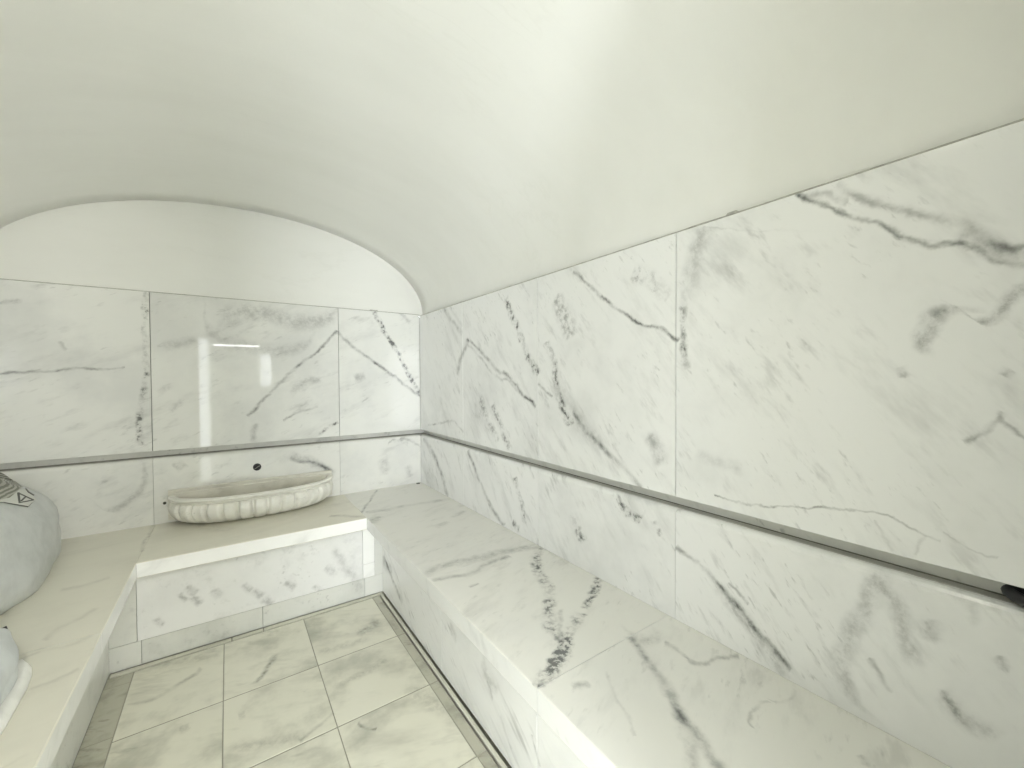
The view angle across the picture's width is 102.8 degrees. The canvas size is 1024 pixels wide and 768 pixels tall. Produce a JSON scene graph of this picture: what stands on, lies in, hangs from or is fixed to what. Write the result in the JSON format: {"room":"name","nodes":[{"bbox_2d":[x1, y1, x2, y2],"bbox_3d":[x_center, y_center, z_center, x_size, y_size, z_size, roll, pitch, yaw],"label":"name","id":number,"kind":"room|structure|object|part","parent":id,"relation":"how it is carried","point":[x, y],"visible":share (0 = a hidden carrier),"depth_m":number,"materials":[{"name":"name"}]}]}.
{"room":"spa","nodes":[
{"label":"spa","id":0,"kind":"room"},
{"bbox_2d":[0,200,423,539],"bbox_3d":[-1.628,0.127,2.554,2.360,2.434,0.150,-1,1,-35],"label":"wall","id":1,"kind":"structure","parent":0,"point":[88,374],"depth_m":2.31,"materials":[{"name":"stone"}]},
{"bbox_2d":[0,278,417,314],"bbox_3d":[-1.591,-0.511,2.485,2.160,0.011,0.015,-1,1,-35],"label":"trim","id":2,"kind":"structure","parent":1,"relation":"attached to","point":[0,278],"depth_m":2.32,"materials":[{"name":"white stone"}]},
{"bbox_2d":[0,433,422,470],"bbox_3d":[-1.611,0.398,2.537,2.260,0.006,0.004,-1,1,-35],"label":"trim","id":3,"kind":"structure","parent":1,"relation":"attached to","point":[414,433],"depth_m":2.35,"materials":[{"name":"grey metal"}]},
{"bbox_2d":[253,463,260,470],"bbox_3d":[-1.571,0.509,2.517,0.043,0.043,0.045,-1,1,-35],"label":"outlet","id":4,"kind":"object","parent":1,"relation":"attached to","point":[257,466],"visible":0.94,"depth_m":2.50,"materials":[{"name":"black metal"}]},
{"bbox_2d":[72,592,511,767],"bbox_3d":[-0.501,1.324,1.022,1.345,0.122,2.820,-1,1,-35],"label":"floor","id":5,"kind":"structure","parent":0,"point":[344,687],"depth_m":1.59,"materials":[{"name":"tile"}]},
{"bbox_2d":[0,525,154,767],"bbox_3d":[-1.355,1.043,0.838,0.622,0.500,3.000,-1,1,-35],"label":"bench","id":6,"kind":"object","parent":5,"relation":"on","point":[63,630],"visible":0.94,"depth_m":1.33,"materials":[{"name":"stone"}]},
{"bbox_2d":[0,626,31,735],"bbox_3d":[-1.395,0.702,0.812,0.528,0.183,0.820,-1,1,-35],"label":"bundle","id":7,"kind":"object","parent":6,"relation":"on","point":[15,674],"visible":1,"depth_m":1.02,"materials":[{"name":"fabric"}]},
{"bbox_2d":[0,472,60,614],"bbox_3d":[-1.976,0.548,1.499,0.362,0.472,1.036,-1,1,-35],"label":"vase","id":8,"kind":"object","parent":6,"relation":"on","point":[30,530],"visible":1,"depth_m":1.53,"materials":[{"name":"white ceramic"}]},
{"bbox_3d":[-1.338,0.827,0.808,0.622,0.068,0.733,-1,1,-35],"label":"seat","id":9,"kind":"part","parent":6,"relation":"part of","materials":[{"name":"stone"}]},
{"bbox_3d":[-1.880,0.817,1.588,0.622,0.068,1.163,-1,1,-35],"label":"seat","id":10,"kind":"part","parent":6,"relation":"part of","materials":[{"name":"stone"}]},
{"bbox_3d":[-1.550,1.057,1.458,0.030,0.412,0.738,-1,1,-35],"label":"panel","id":11,"kind":"part","parent":6,"relation":"part of","materials":[{"name":"stone"}]},
{"bbox_2d":[109,495,382,674],"bbox_3d":[-1.390,1.017,2.292,1.245,0.500,0.572,-1,1,-35],"label":"bench","id":12,"kind":"object","parent":5,"relation":"on","point":[196,585],"visible":0.74,"depth_m":2.06,"materials":[{"name":"stone"}]},
{"bbox_3d":[-1.733,0.999,1.800,0.120,0.305,0.028,-1,1,-35],"label":"panel","id":13,"kind":"part","parent":12,"relation":"part of","materials":[{"name":"stone"}]},
{"bbox_3d":[-1.280,0.990,2.114,0.978,0.305,0.030,-1,1,-35],"label":"panel","id":14,"kind":"part","parent":12,"relation":"part of","materials":[{"name":"stone"}]},
{"bbox_2d":[167,470,332,522],"bbox_3d":[-1.488,0.675,2.408,0.852,0.181,0.263,-1,1,-35],"label":"basin","id":15,"kind":"object","parent":12,"relation":"on","point":[230,501],"visible":1,"depth_m":2.34,"materials":[{"name":"stone"}]},
{"bbox_3d":[-1.393,0.801,2.288,0.976,0.068,0.572,-1,1,-35],"label":"seat","id":16,"kind":"part","parent":12,"relation":"part of","materials":[{"name":"stone"}]},
{"bbox_3d":[-0.851,0.942,2.412,0.066,0.223,0.030,-1,1,-35],"label":"panel","id":17,"kind":"part","parent":12,"relation":"part of","materials":[{"name":"stone"}]},
{"bbox_3d":[-0.850,1.095,2.415,0.066,0.080,0.030,-1,1,-35],"label":"panel","id":18,"kind":"part","parent":12,"relation":"part of","materials":[{"name":"stone"}]},
{"bbox_3d":[-0.791,0.982,2.454,0.076,0.305,0.030,-1,1,-35],"label":"panel","id":19,"kind":"part","parent":12,"relation":"part of","materials":[{"name":"stone"}]},
{"bbox_2d":[110,592,507,767],"bbox_3d":[-0.550,1.284,1.091,1.185,0.041,2.490,-1,1,-35],"label":"floor drain","id":20,"kind":"object","parent":5,"relation":"on","point":[463,711],"visible":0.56,"depth_m":1.87,"materials":[{"name":"silver metal"}]},
{"bbox_2d":[344,482,951,767],"bbox_3d":[-0.067,1.020,1.734,0.560,0.500,3.000,-1,1,-35],"label":"bench","id":21,"kind":"object","parent":5,"relation":"on","point":[560,666],"visible":0.98,"depth_m":1.20,"materials":[{"name":"stone"}]},
{"bbox_3d":[-0.529,1.040,2.119,0.030,0.412,0.818,-1,1,-35],"label":"panel","id":22,"kind":"part","parent":21,"relation":"part of","materials":[{"name":"stone"}]},
{"bbox_3d":[-0.516,0.795,2.375,0.560,0.068,1.429,-1,1,-35],"label":"seat","id":23,"kind":"part","parent":21,"relation":"part of","materials":[{"name":"stone"}]},
{"bbox_3d":[-0.104,1.048,1.508,0.030,0.412,0.668,-1,1,-35],"label":"panel","id":24,"kind":"part","parent":21,"relation":"part of","materials":[{"name":"stone"}]},
{"bbox_3d":[0.093,0.807,1.498,0.560,0.068,0.703,-1,1,-35],"label":"seat","id":25,"kind":"part","parent":21,"relation":"part of","materials":[{"name":"stone"}]},
{"bbox_3d":[0.373,1.058,0.822,0.030,0.412,0.998,-1,1,-35],"label":"panel","id":26,"kind":"part","parent":21,"relation":"part of","materials":[{"name":"stone"}]},
{"bbox_3d":[0.541,0.816,0.854,0.560,0.068,0.863,-1,1,-35],"label":"seat","id":27,"kind":"part","parent":21,"relation":"part of","materials":[{"name":"stone"}]},
{"bbox_2d":[0,0,1023,313],"bbox_3d":[-0.723,-0.808,1.243,2.400,0.650,3.024,-1,1,-35],"label":"ceiling","id":28,"kind":"structure","parent":0,"point":[475,148],"depth_m":1.27,"materials":[{"name":"paint"}]},
{"bbox_2d":[420,120,1023,767],"bbox_3d":[0.250,0.423,1.885,0.150,1.845,3.300,-1,1,-35],"label":"wall","id":29,"kind":"structure","parent":0,"point":[839,364],"depth_m":1.04,"materials":[{"name":"stone"}]},
{"bbox_2d":[423,433,1020,605],"bbox_3d":[0.174,0.402,1.921,0.025,0.001,3.046,-1,1,-35],"label":"trim","id":30,"kind":"structure","parent":29,"relation":"attached to","point":[968,588],"depth_m":1.08,"materials":[{"name":"metal"}]},
{"bbox_2d":[420,118,1023,315],"bbox_3d":[0.158,-0.502,1.869,0.016,0.010,3.000,-1,1,-35],"label":"trim","id":31,"kind":"structure","parent":29,"relation":"attached to","point":[1022,119],"depth_m":1.05,"materials":[{"name":"white stone"}]},
{"bbox_2d":[1000,584,1023,606],"bbox_3d":[0.985,0.401,0.725,0.065,0.037,0.153,-1,1,-35],"label":"cable loop","id":32,"kind":"object","parent":29,"relation":"on","point":[1015,594],"visible":0.98,"depth_m":0.77,"materials":[{"name":"black plastic"}]}
]}

